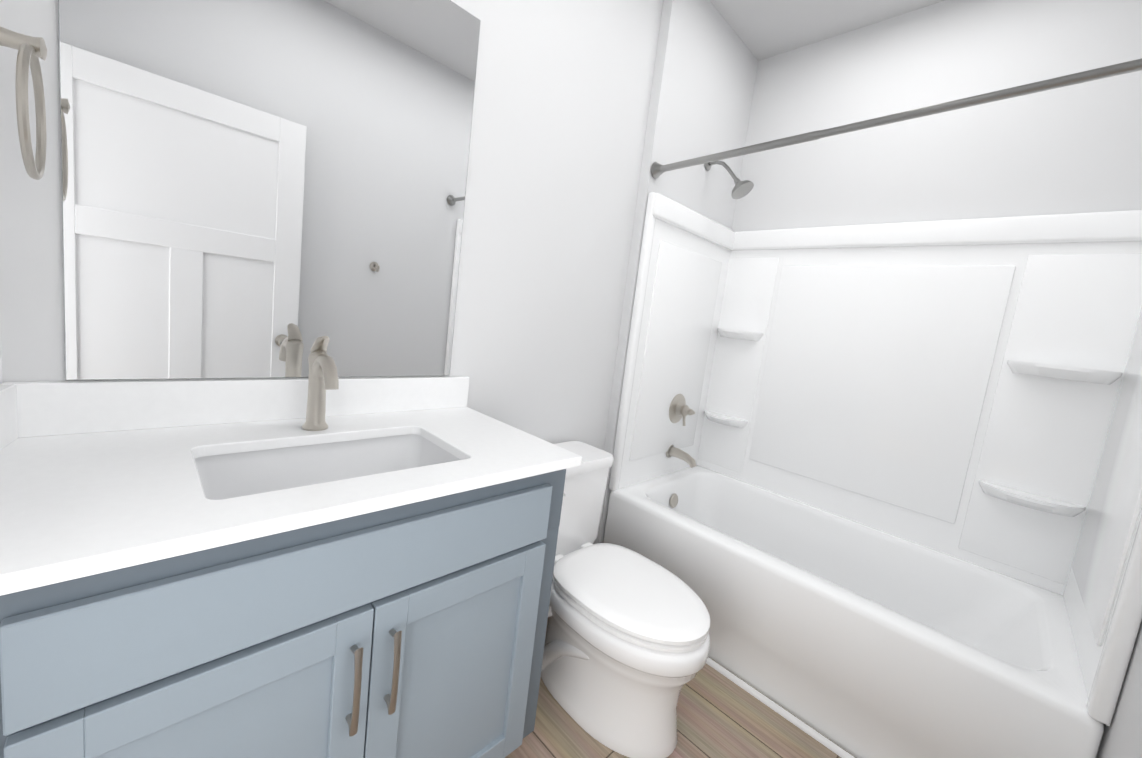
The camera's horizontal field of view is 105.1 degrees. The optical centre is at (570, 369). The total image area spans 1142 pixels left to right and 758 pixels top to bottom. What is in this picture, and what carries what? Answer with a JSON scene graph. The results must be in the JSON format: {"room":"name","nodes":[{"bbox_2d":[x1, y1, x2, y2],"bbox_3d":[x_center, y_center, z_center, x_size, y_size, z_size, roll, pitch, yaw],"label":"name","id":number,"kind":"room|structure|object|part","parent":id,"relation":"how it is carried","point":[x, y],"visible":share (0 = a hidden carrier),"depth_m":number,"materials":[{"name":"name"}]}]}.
{"room":"bathroom","nodes":[
{"label":"bathroom","id":0,"kind":"room"},
{"bbox_2d":[0,332,1,383],"bbox_3d":[-0.830,-0.271,0.460,0.100,2.700,0.640,2,9,-37],"label":"wall","id":1,"kind":"structure","parent":0,"point":[0,362],"depth_m":0.78,"materials":[{"name":"paint"}]},
{"bbox_2d":[0,26,46,179],"bbox_3d":[-0.827,-0.398,0.626,0.101,0.222,0.187,0,10,-45],"label":"towel ring","id":2,"kind":"object","parent":1,"relation":"attached to","point":[31,49],"visible":1,"depth_m":0.63,"materials":[{"name":"silver metal"}]},
{"bbox_2d":[380,0,662,450],"bbox_3d":[-0.139,-0.583,1.592,1.052,1.934,0.100,0,10,-45],"label":"wall","id":3,"kind":"structure","parent":0,"point":[562,92],"depth_m":1.59,"materials":[{"name":"paint"}]},
{"bbox_2d":[0,0,480,382],"bbox_3d":[-0.677,-0.508,1.067,0.885,1.061,0.107,0,10,-45],"label":"mirror glass","id":4,"kind":"object","parent":3,"relation":"attached to","point":[262,188],"depth_m":0.96,"materials":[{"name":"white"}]},
{"bbox_3d":[-0.615,-0.501,1.058,0.810,1.057,0.004,0,10,-45],"label":"mirror back","id":5,"kind":"part","parent":4,"relation":"part of","materials":[{"name":"silver metal"}]},
{"bbox_2d":[593,0,757,543],"bbox_3d":[0.539,-0.320,2.226,0.805,2.700,0.049,0,10,-45],"label":"wall","id":6,"kind":"structure","parent":0,"point":[704,77],"depth_m":2.00,"materials":[{"name":"paint"}]},
{"bbox_2d":[651,58,1141,178],"bbox_3d":[0.856,-0.736,1.328,0.068,0.078,1.505,1,9,-42],"label":"shower rod","id":7,"kind":"object","parent":6,"relation":"attached to","point":[657,169],"visible":1,"depth_m":1.20,"materials":[{"name":"grey metal"}]},
{"bbox_2d":[505,617,855,757],"bbox_3d":[-0.029,1.187,0.943,3.625,0.100,1.754,0,10,-45],"label":"floor","id":8,"kind":"structure","parent":0,"point":[719,715],"depth_m":1.37,"materials":[{"name":"brown wood"}]},
{"bbox_2d":[0,336,581,757],"bbox_3d":[-0.566,0.500,0.948,1.026,1.127,0.564,0,10,-45],"label":"bathroom vanity","id":9,"kind":"object","parent":8,"relation":"on","point":[322,560],"visible":1,"depth_m":0.77,"materials":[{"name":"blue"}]},
{"bbox_2d":[0,376,581,659],"bbox_3d":[-0.523,0.129,0.905,1.026,0.122,0.558,0,10,-45],"label":"countertop","id":10,"kind":"structure","parent":9,"relation":"on","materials":[{"name":"stone"}]},
{"bbox_2d":[301,336,338,431],"bbox_3d":[-0.569,0.036,1.005,0.056,0.227,0.147,0,10,-45],"label":"faucet","id":11,"kind":"object","parent":10,"relation":"on","point":[323,374],"depth_m":1.02,"materials":[{"name":"silver metal"}]},
{"bbox_2d":[541,441,709,757],"bbox_3d":[0.102,0.721,1.486,0.430,0.722,0.778,0,10,-45],"label":"toilet","id":12,"kind":"object","parent":8,"relation":"on","point":[626,649],"visible":0.81,"depth_m":1.31,"materials":[{"name":"white ceramic"}]},
{"bbox_3d":[0.008,0.690,1.580,0.430,0.706,0.506,0,10,-45],"label":"tank","id":13,"kind":"part","parent":12,"relation":"part of","materials":[{"name":"white ceramic"}]},
{"bbox_3d":[0.184,0.706,1.405,0.376,0.057,0.535,0,10,-45],"label":"seat","id":14,"kind":"part","parent":12,"relation":"part of","materials":[{"name":"white plastic"}]},
{"bbox_2d":[603,161,1141,757],"bbox_3d":[1.044,0.111,1.721,0.801,2.091,1.501,0,10,-45],"label":"tub","id":15,"kind":"object","parent":8,"relation":"on","point":[875,491],"visible":1,"depth_m":1.70,"materials":[{"name":"white plastic"}]},
{"bbox_3d":[0.578,0.449,2.255,0.074,0.087,0.163,0,10,-45],"label":"spout","id":16,"kind":"part","parent":15,"relation":"part of","materials":[{"name":"silver metal"}]},
{"bbox_2d":[706,657,854,757],"bbox_3d":[0.630,1.134,1.554,0.016,0.016,1.501,0,10,-45],"label":"baseboard","id":17,"kind":"structure","parent":15,"relation":"attached to","point":[805,728],"depth_m":1.47,"materials":[{"name":"white wood"}]},
{"bbox_2d":[709,0,944,60],"bbox_3d":[0.480,-1.573,0.785,3.125,0.100,1.754,0,10,-45],"label":"ceiling","id":18,"kind":"structure","parent":0,"point":[763,29],"depth_m":1.99,"materials":[{"name":"paint"}]},
{"bbox_2d":[732,0,1141,231],"bbox_3d":[1.383,-0.193,2.022,0.100,2.700,1.754,0,10,-45],"label":"wall","id":19,"kind":"structure","parent":0,"point":[1075,148],"depth_m":1.78,"materials":[{"name":"paint"}]},
{"bbox_2d":[1096,621,1141,757],"bbox_3d":[0.890,-0.054,0.376,3.125,2.700,0.100,0,10,-45],"label":"wall","id":20,"kind":"structure","parent":0,"point":[1122,736],"depth_m":0.94,"materials":[{"name":"paint"}]}
]}

